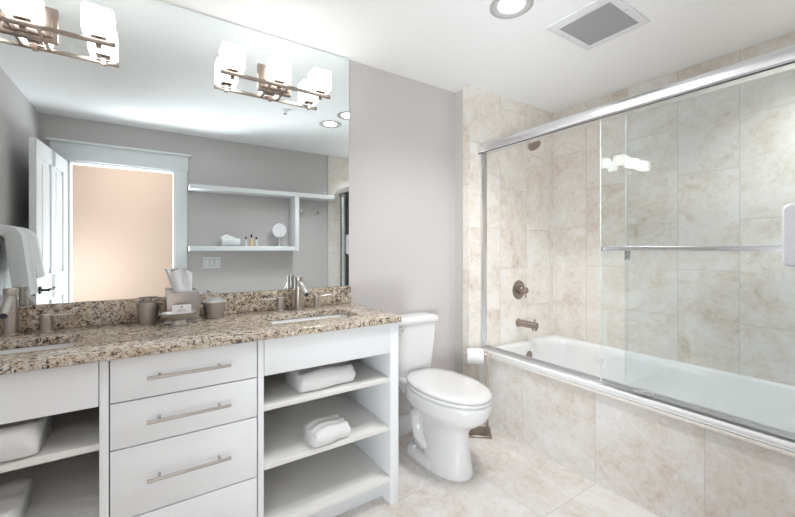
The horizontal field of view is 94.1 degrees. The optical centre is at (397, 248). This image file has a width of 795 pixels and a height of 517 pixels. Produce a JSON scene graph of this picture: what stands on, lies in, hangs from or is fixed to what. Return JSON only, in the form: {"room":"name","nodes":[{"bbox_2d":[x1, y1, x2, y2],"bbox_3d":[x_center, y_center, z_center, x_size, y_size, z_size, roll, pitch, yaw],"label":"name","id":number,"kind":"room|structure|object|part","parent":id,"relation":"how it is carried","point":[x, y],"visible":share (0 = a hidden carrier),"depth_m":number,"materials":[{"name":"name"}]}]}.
{"room":"bathroom","nodes":[
{"label":"bathroom","id":0,"kind":"room"},
{"bbox_2d":[22,60,454,415],"bbox_3d":[-0.760,0.045,2.027,2.790,2.410,0.100,0,0,-34],"label":"wall","id":1,"kind":"structure","parent":0,"point":[402,129],"depth_m":2.50,"materials":[{"name":"beige paint"}]},
{"bbox_2d":[0,0,348,306],"bbox_3d":[-1.052,-0.465,1.768,1.806,1.382,0.009,0,0,-34],"label":"wall mirror","id":2,"kind":"object","parent":1,"relation":"attached to","point":[137,160],"visible":0.89,"depth_m":1.73,"materials":[{"name":"white mirror"}]},
{"bbox_2d":[0,0,115,48],"bbox_3d":[-1.437,-0.908,1.425,0.564,0.152,0.136,0,0,-34],"label":"vanity light","id":3,"kind":"object","parent":2,"relation":"attached to","point":[32,19],"visible":1,"depth_m":1.47,"materials":[{"name":"glass"}]},
{"bbox_3d":[-1.478,-0.852,1.408,0.010,0.012,0.072,0,0,-33],"label":"arm","id":4,"kind":"part","parent":3,"relation":"part of","materials":[{"name":"metal"}]},
{"bbox_3d":[-1.428,-0.929,1.411,0.103,0.110,0.103,0,0,-33],"label":"lamp shade","id":5,"kind":"part","parent":3,"relation":"part of","materials":[{"name":"white glass"}]},
{"bbox_3d":[-1.406,-0.852,1.455,0.010,0.012,0.072,0,0,-33],"label":"arm","id":6,"kind":"part","parent":3,"relation":"part of","materials":[{"name":"metal"}]},
{"bbox_3d":[-1.419,-0.851,1.397,0.564,0.018,0.010,0,0,-33],"label":"rail","id":7,"kind":"part","parent":3,"relation":"part of","materials":[{"name":"metal"}]},
{"bbox_3d":[-1.240,-0.929,1.536,0.103,0.110,0.103,0,0,-33],"label":"lamp shade","id":8,"kind":"part","parent":3,"relation":"part of","materials":[{"name":"white glass"}]},
{"bbox_2d":[219,41,330,99],"bbox_3d":[-0.633,-0.908,1.957,0.564,0.152,0.136,0,0,-34],"label":"vanity light","id":9,"kind":"object","parent":2,"relation":"attached to","point":[274,77],"visible":1,"depth_m":1.91,"materials":[{"name":"glass"}]},
{"bbox_3d":[-0.813,-0.929,1.819,0.103,0.110,0.103,0,0,-33],"label":"lamp shade","id":10,"kind":"part","parent":9,"relation":"part of","materials":[{"name":"white glass"}]},
{"bbox_3d":[-0.615,-0.851,1.929,0.564,0.018,0.010,0,0,-33],"label":"rail","id":11,"kind":"part","parent":9,"relation":"part of","materials":[{"name":"metal"}]},
{"bbox_3d":[-0.624,-0.929,1.943,0.103,0.110,0.103,0,0,-33],"label":"lamp shade","id":12,"kind":"part","parent":9,"relation":"part of","materials":[{"name":"white glass"}]},
{"bbox_3d":[-0.436,-0.929,2.068,0.103,0.110,0.103,0,0,-33],"label":"lamp shade","id":13,"kind":"part","parent":9,"relation":"part of","materials":[{"name":"white glass"}]},
{"bbox_2d":[0,286,350,333],"bbox_3d":[-1.044,0.279,1.761,1.813,0.102,0.021,0,0,-33],"label":"backsplash","id":14,"kind":"structure","parent":1,"relation":"attached to","point":[92,313],"depth_m":1.65,"materials":[{"name":"stone"}]},
{"bbox_2d":[398,413,411,436],"bbox_3d":[0.068,1.186,2.507,0.848,0.128,0.014,0,0,-34],"label":"baseboard","id":15,"kind":"structure","parent":1,"relation":"attached to","point":[404,424],"depth_m":2.48,"materials":[{"name":"white wood"}]},
{"bbox_2d":[160,0,794,112],"bbox_3d":[0.355,-1.200,1.320,3.870,0.080,2.510,0,0,-34],"label":"ceiling","id":16,"kind":"structure","parent":0,"point":[450,45],"depth_m":2.02,"materials":[{"name":"white paint"}]},
{"bbox_2d":[490,0,533,18],"bbox_3d":[0.542,-1.152,1.762,0.200,0.014,0.200,0,0,-34],"label":"recessed light","id":17,"kind":"object","parent":16,"relation":"in","point":[510,8],"visible":1,"depth_m":1.77,"materials":[{"name":"white"}]},
{"bbox_3d":[0.542,-1.152,1.762,0.120,0.014,0.120,0,0,-33],"label":"bulb","id":18,"kind":"part","parent":17,"relation":"part of","materials":[{"name":"white glass"}]},
{"bbox_2d":[546,0,649,50],"bbox_3d":[1.030,-1.153,1.908,0.393,0.013,0.325,0,0,-34],"label":"ceiling vent","id":19,"kind":"object","parent":16,"relation":"in","point":[596,23],"visible":1,"depth_m":1.89,"materials":[{"name":"white plastic"}]},
{"bbox_2d":[560,2,638,45],"bbox_3d":[1.040,-1.155,1.913,0.288,0.008,0.255,0,0,-33],"label":"grille","id":20,"kind":"object","parent":19,"relation":"attached to","point":[608,20],"depth_m":1.90,"materials":[{"name":"grey metal"}]},
{"bbox_2d":[335,424,658,516],"bbox_3d":[0.355,1.290,1.320,3.870,0.080,2.510,0,0,-34],"label":"floor","id":21,"kind":"structure","parent":0,"point":[509,478],"depth_m":1.90,"materials":[{"name":"tile"}]},
{"bbox_2d":[0,361,109,516],"bbox_3d":[-1.367,0.805,1.233,0.681,0.889,0.525,0,0,-34],"label":"base cabinet","id":22,"kind":"object","parent":21,"relation":"on","point":[70,474],"visible":0.53,"depth_m":1.20,"materials":[{"name":"white paint"}]},
{"bbox_2d":[0,479,33,516],"bbox_3d":[-1.339,0.821,1.090,0.346,0.093,0.245,0,0,-34],"label":"folded towel","id":23,"kind":"object","parent":22,"relation":"on","point":[15,496],"visible":1,"depth_m":1.19,"materials":[{"name":"white fabric"}]},
{"bbox_2d":[0,415,53,461],"bbox_3d":[-1.299,0.574,1.107,0.366,0.113,0.256,0,0,-34],"label":"folded towel","id":24,"kind":"object","parent":22,"relation":"on","point":[25,438],"visible":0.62,"depth_m":1.10,"materials":[{"name":"white fabric"}]},
{"bbox_3d":[-1.355,0.879,1.238,0.606,0.023,0.497,0,0,-33],"label":"shelf","id":25,"kind":"part","parent":22,"relation":"part of","materials":[{"name":"white paint"}]},
{"bbox_3d":[-1.355,0.642,1.238,0.606,0.022,0.497,0,0,-33],"label":"shelf","id":26,"kind":"part","parent":22,"relation":"part of","materials":[{"name":"white paint"}]},
{"bbox_3d":[-1.217,0.435,1.029,0.603,0.145,0.020,0,0,-33],"label":"panel","id":27,"kind":"part","parent":22,"relation":"part of","materials":[{"name":"white paint"}]},
{"bbox_3d":[-1.497,0.755,1.453,0.606,0.789,0.015,0,0,-33],"label":"panel","id":28,"kind":"part","parent":22,"relation":"part of","materials":[{"name":"white wood"}]},
{"bbox_2d":[0,286,401,374],"bbox_3d":[-0.892,0.294,1.539,1.821,0.132,0.558,0,0,-34],"label":"countertop","id":29,"kind":"structure","parent":22,"relation":"on","point":[108,330],"depth_m":1.53,"materials":[{"name":"stone"}]},
{"bbox_2d":[0,288,74,336],"bbox_3d":[-1.446,0.240,1.369,0.374,0.178,0.143,0,0,-34],"label":"faucet","id":30,"kind":"object","parent":29,"relation":"on","point":[9,310],"visible":1,"depth_m":1.40,"materials":[{"name":"silver metal"}]},
{"bbox_2d":[0,314,7,318],"bbox_3d":[-1.405,0.242,1.318,0.023,0.021,0.012,0,0,-33],"label":"outlet","id":31,"kind":"object","parent":30,"relation":"attached to","point":[2,316],"depth_m":1.32,"materials":[{"name":"black plastic"}]},
{"bbox_3d":[-1.435,0.214,1.359,0.029,0.080,0.114,0,0,-37],"label":"spout","id":32,"kind":"part","parent":30,"relation":"part of","materials":[{"name":"silver metal"}]},
{"bbox_3d":[-1.355,0.293,1.472,0.109,0.072,0.048,0,0,-33],"label":"handle","id":33,"kind":"part","parent":30,"relation":"part of","materials":[{"name":"silver metal"}]},
{"bbox_2d":[0,342,75,354],"bbox_3d":[-1.381,0.492,1.280,0.468,0.262,0.397,0,0,-34],"label":"sink","id":34,"kind":"object","parent":29,"relation":"in","point":[8,351],"visible":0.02,"depth_m":1.36,"materials":[{"name":"white ceramic"}]},
{"bbox_2d":[136,301,159,324],"bbox_3d":[-1.092,0.282,1.618,0.088,0.094,0.088,0,0,-34],"label":"tumbler","id":35,"kind":"object","parent":29,"relation":"on","point":[147,311],"visible":1,"depth_m":1.59,"materials":[{"name":"metal"}]},
{"bbox_2d":[159,310,197,326],"bbox_3d":[-0.936,0.301,1.585,0.146,0.057,0.098,0,0,-34],"label":"soap dish","id":36,"kind":"object","parent":29,"relation":"on","point":[178,320],"visible":0.96,"depth_m":1.56,"materials":[{"name":"metal"}]},
{"bbox_2d":[172,304,190,313],"bbox_3d":[-0.932,0.265,1.598,0.072,0.043,0.010,0,0,-34],"label":"card","id":37,"kind":"object","parent":36,"relation":"in","point":[185,308],"visible":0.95,"depth_m":1.60,"materials":[{"name":"white paper"}]},
{"bbox_2d":[163,268,201,324],"bbox_3d":[-0.984,0.211,1.693,0.146,0.238,0.132,0,0,-34],"label":"tissue box","id":38,"kind":"object","parent":29,"relation":"on","point":[182,293],"visible":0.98,"depth_m":1.67,"materials":[{"name":"metal"}]},
{"bbox_2d":[201,293,225,318],"bbox_3d":[-0.873,0.272,1.761,0.107,0.115,0.107,0,0,-34],"label":"jar","id":39,"kind":"object","parent":29,"relation":"on","point":[213,306],"visible":1,"depth_m":1.73,"materials":[{"name":"metal"}]},
{"bbox_3d":[-0.873,0.242,1.761,0.107,0.026,0.107,0,0,-33],"label":"lid","id":40,"kind":"part","parent":39,"relation":"part of","materials":[{"name":"metal"}]},
{"bbox_2d":[263,276,331,311],"bbox_3d":[-0.516,0.240,1.984,0.374,0.178,0.143,0,0,-34],"label":"faucet","id":41,"kind":"object","parent":29,"relation":"on","point":[300,290],"visible":1,"depth_m":2.00,"materials":[{"name":"silver metal"}]},
{"bbox_3d":[-0.646,0.293,1.941,0.109,0.072,0.048,0,0,-33],"label":"handle","id":42,"kind":"part","parent":41,"relation":"part of","materials":[{"name":"silver metal"}]},
{"bbox_3d":[-0.505,0.214,1.974,0.029,0.080,0.114,0,0,-37],"label":"spout","id":43,"kind":"part","parent":41,"relation":"part of","materials":[{"name":"silver metal"}]},
{"bbox_3d":[-0.425,0.293,2.087,0.109,0.072,0.048,0,0,-33],"label":"handle","id":44,"kind":"part","parent":41,"relation":"part of","materials":[{"name":"silver metal"}]},
{"bbox_2d":[270,314,346,323],"bbox_3d":[-0.466,0.492,1.886,0.453,0.262,0.397,0,0,-34],"label":"sink","id":45,"kind":"object","parent":29,"relation":"in","point":[336,315],"visible":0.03,"depth_m":1.92,"materials":[{"name":"white ceramic"}]},
{"bbox_2d":[110,341,256,516],"bbox_3d":[-0.878,0.805,1.533,0.464,0.889,0.565,0,0,-34],"label":"drawers","id":46,"kind":"object","parent":21,"relation":"on","point":[183,424],"visible":0.9,"depth_m":1.32,"materials":[{"name":"white paint"}]},
{"bbox_3d":[-0.750,0.781,1.339,0.458,0.232,0.022,0,0,-33],"label":"drawer","id":47,"kind":"part","parent":46,"relation":"part of","materials":[{"name":"white paint"}]},
{"bbox_3d":[-0.750,0.585,1.339,0.458,0.150,0.022,0,0,-33],"label":"drawer","id":48,"kind":"part","parent":46,"relation":"part of","materials":[{"name":"white paint"}]},
{"bbox_3d":[-0.750,0.435,1.339,0.458,0.142,0.022,0,0,-33],"label":"drawer","id":49,"kind":"part","parent":46,"relation":"part of","materials":[{"name":"white paint"}]},
{"bbox_3d":[-0.734,0.777,1.314,0.259,0.012,0.041,0,0,-33],"label":"handle","id":50,"kind":"part","parent":46,"relation":"part of","materials":[{"name":"silver metal"}]},
{"bbox_3d":[-0.734,0.581,1.314,0.259,0.012,0.041,0,0,-33],"label":"handle","id":51,"kind":"part","parent":46,"relation":"part of","materials":[{"name":"silver metal"}]},
{"bbox_3d":[-0.734,0.433,1.314,0.259,0.012,0.041,0,0,-33],"label":"handle","id":52,"kind":"part","parent":46,"relation":"part of","materials":[{"name":"silver metal"}]},
{"bbox_3d":[-0.750,1.020,1.339,0.458,0.237,0.022,0,0,-33],"label":"drawer","id":53,"kind":"part","parent":46,"relation":"part of","materials":[{"name":"white paint"}]},
{"bbox_2d":[256,322,397,516],"bbox_3d":[-0.417,0.805,1.861,0.665,0.889,0.525,0,0,-34],"label":"base cabinet","id":54,"kind":"object","parent":21,"relation":"on","point":[295,478],"visible":0.55,"depth_m":1.77,"materials":[{"name":"white paint"}]},
{"bbox_3d":[-0.568,0.755,2.067,0.595,0.789,0.015,0,0,-33],"label":"panel","id":55,"kind":"part","parent":54,"relation":"part of","materials":[{"name":"white wood"}]},
{"bbox_2d":[285,361,355,392],"bbox_3d":[-0.367,0.583,1.751,0.281,0.096,0.236,0,0,-34],"label":"folded towel","id":56,"kind":"object","parent":54,"relation":"on","point":[324,376],"visible":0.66,"depth_m":1.66,"materials":[{"name":"white fabric"}]},
{"bbox_2d":[302,414,350,447],"bbox_3d":[-0.324,0.827,1.695,0.181,0.080,0.153,0,0,-41],"label":"folded towel","id":57,"kind":"object","parent":54,"relation":"on","point":[320,431],"visible":1,"depth_m":1.66,"materials":[{"name":"white fabric"}]},
{"bbox_3d":[-0.426,0.879,1.853,0.595,0.023,0.497,0,0,-33],"label":"shelf","id":58,"kind":"part","parent":54,"relation":"part of","materials":[{"name":"white paint"}]},
{"bbox_3d":[-0.426,0.642,1.853,0.595,0.022,0.497,0,0,-33],"label":"shelf","id":59,"kind":"part","parent":54,"relation":"part of","materials":[{"name":"white paint"}]},
{"bbox_3d":[-0.425,1.127,1.850,0.595,0.029,0.503,0,0,-33],"label":"shelf","id":60,"kind":"part","parent":54,"relation":"part of","materials":[{"name":"white paint"}]},
{"bbox_3d":[-0.288,0.435,1.644,0.592,0.145,0.020,0,0,-33],"label":"panel","id":61,"kind":"part","parent":54,"relation":"part of","materials":[{"name":"white paint"}]},
{"bbox_2d":[398,312,491,481],"bbox_3d":[0.250,0.843,2.196,0.384,0.814,0.728,0,0,-34],"label":"toilet","id":62,"kind":"object","parent":21,"relation":"on","point":[446,405],"visible":0.94,"depth_m":2.08,"materials":[{"name":"white ceramic"}]},
{"bbox_3d":[0.017,0.509,2.290,0.052,0.034,0.034,0,0,-33],"label":"flush lever","id":63,"kind":"part","parent":62,"relation":"part of","materials":[{"name":"silver metal"}]},
{"bbox_3d":[0.089,0.651,2.438,0.354,0.326,0.138,0,0,-33],"label":"tank","id":64,"kind":"part","parent":62,"relation":"part of","materials":[{"name":"white ceramic"}]},
{"bbox_3d":[0.092,0.462,2.434,0.384,0.052,0.155,0,0,-33],"label":"tank lid","id":65,"kind":"part","parent":62,"relation":"part of","materials":[{"name":"white ceramic"}]},
{"bbox_3d":[0.293,0.808,2.130,0.376,0.019,0.562,0,0,-33],"label":"seat","id":66,"kind":"part","parent":62,"relation":"part of","materials":[{"name":"white plastic"}]},
{"bbox_3d":[0.291,0.783,2.133,0.368,0.028,0.578,0,0,-33],"label":"lid","id":67,"kind":"part","parent":62,"relation":"part of","materials":[{"name":"white ceramic"}]},
{"bbox_2d":[465,352,491,438],"bbox_3d":[0.551,0.980,2.506,0.178,0.540,0.140,0,0,9],"label":"toilet paper stand","id":68,"kind":"object","parent":21,"relation":"on","point":[480,431],"visible":0.68,"depth_m":2.52,"materials":[{"name":"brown metal"}]},
{"bbox_2d":[467,348,483,363],"bbox_3d":[0.533,0.740,2.542,0.108,0.104,0.108,0,0,9],"label":"toilet roll","id":69,"kind":"object","parent":68,"relation":"on","point":[474,355],"visible":0.98,"depth_m":2.50,"materials":[{"name":"paper"}]},
{"bbox_3d":[0.614,0.972,2.531,0.016,0.524,0.010,0,0,9],"label":"post","id":70,"kind":"part","parent":68,"relation":"part of","materials":[{"name":"silver metal"}]},
{"bbox_2d":[481,334,794,452],"bbox_3d":[1.540,0.922,2.032,0.906,0.406,2.120,0,0,-34],"label":"bathtub","id":71,"kind":"object","parent":21,"relation":"on","point":[770,403],"visible":0.57,"depth_m":2.24,"materials":[{"name":"white ceramic"}]},
{"bbox_3d":[1.022,0.825,2.859,0.068,0.068,0.011,0,0,-33],"label":"overflow plate","id":72,"kind":"part","parent":71,"relation":"part of","materials":[{"name":"silver metal"}]},
{"bbox_2d":[455,85,552,380],"bbox_3d":[0.855,0.045,3.003,0.980,2.410,0.255,0,0,-34],"label":"wall","id":73,"kind":"structure","parent":0,"point":[519,179],"depth_m":2.82,"materials":[{"name":"tile"}]},
{"bbox_2d":[463,85,469,376],"bbox_3d":[0.494,0.045,2.649,0.012,2.410,0.063,0,0,-34],"label":"trim","id":74,"kind":"structure","parent":73,"relation":"attached to","point":[466,90],"depth_m":2.64,"materials":[{"name":"stone"}]},
{"bbox_2d":[512,280,528,298],"bbox_3d":[0.976,0.325,2.883,0.148,0.148,0.078,0,0,-34],"label":"shower valve","id":75,"kind":"object","parent":73,"relation":"attached to","point":[518,290],"visible":1,"depth_m":2.88,"materials":[{"name":"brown metal"}]},
{"bbox_3d":[0.978,0.339,2.880,0.064,0.092,0.069,0,0,-33],"label":"lever","id":76,"kind":"part","parent":75,"relation":"part of","materials":[{"name":"silver metal"}]},
{"bbox_2d":[516,318,538,330],"bbox_3d":[0.997,0.577,2.842,0.064,0.082,0.170,0,0,-34],"label":"tub spout","id":77,"kind":"object","parent":73,"relation":"attached to","point":[534,326],"visible":1,"depth_m":2.81,"materials":[{"name":"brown metal"}]},
{"bbox_2d":[528,141,540,150],"bbox_3d":[1.013,-0.809,2.850,0.095,0.116,0.176,0,0,-34],"label":"shower","id":78,"kind":"object","parent":73,"relation":"attached to","point":[532,146],"visible":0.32,"depth_m":2.80,"materials":[{"name":"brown metal"}]},
{"bbox_2d":[478,44,794,442],"bbox_3d":[1.203,-0.011,1.809,0.097,1.492,2.120,0,0,-34],"label":"shower door frame","id":79,"kind":"object","parent":73,"relation":"attached to","point":[779,58],"visible":1,"depth_m":1.81,"materials":[{"name":"metal"}]},
{"bbox_2d":[479,357,794,516],"bbox_3d":[1.185,1.008,1.797,0.020,0.483,2.121,0,0,-34],"label":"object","id":80,"kind":"structure","parent":0,"point":[666,466],"depth_m":1.79,"materials":[{"name":"tile"}]},
{"bbox_2d":[484,356,794,457],"bbox_3d":[1.178,0.757,1.792,0.037,0.020,2.121,0,0,-34],"label":"trim","id":81,"kind":"structure","parent":80,"relation":"on","point":[720,431],"depth_m":1.69,"materials":[{"name":"silver metal"}]},
{"bbox_2d":[600,64,794,438],"bbox_3d":[1.362,0.010,1.464,0.066,1.382,1.138,0,0,-34],"label":"shower door","id":82,"kind":"structure","parent":80,"relation":"attached to","point":[778,248],"depth_m":1.62,"materials":[{"name":"clear glass"}]},
{"bbox_2d":[782,203,794,266],"bbox_3d":[1.441,-0.048,1.257,0.028,0.225,0.186,0,0,-34],"label":"panel","id":83,"kind":"object","parent":82,"relation":"hanging from","point":[788,211],"visible":1,"depth_m":1.31,"materials":[{"name":"white plastic"}]},
{"bbox_2d":[625,66,794,435],"bbox_3d":[1.461,0.010,1.409,0.020,1.382,1.118,0,0,-34],"label":"shower door","id":84,"kind":"structure","parent":80,"relation":"attached to","point":[627,253],"depth_m":1.88,"materials":[{"name":"clear glass"}]},
{"bbox_2d":[553,31,794,385],"bbox_3d":[1.927,0.045,2.361,0.100,2.410,2.510,0,0,-34],"label":"wall","id":85,"kind":"structure","parent":0,"point":[716,168],"depth_m":2.36,"materials":[{"name":"tile"}]}
]}

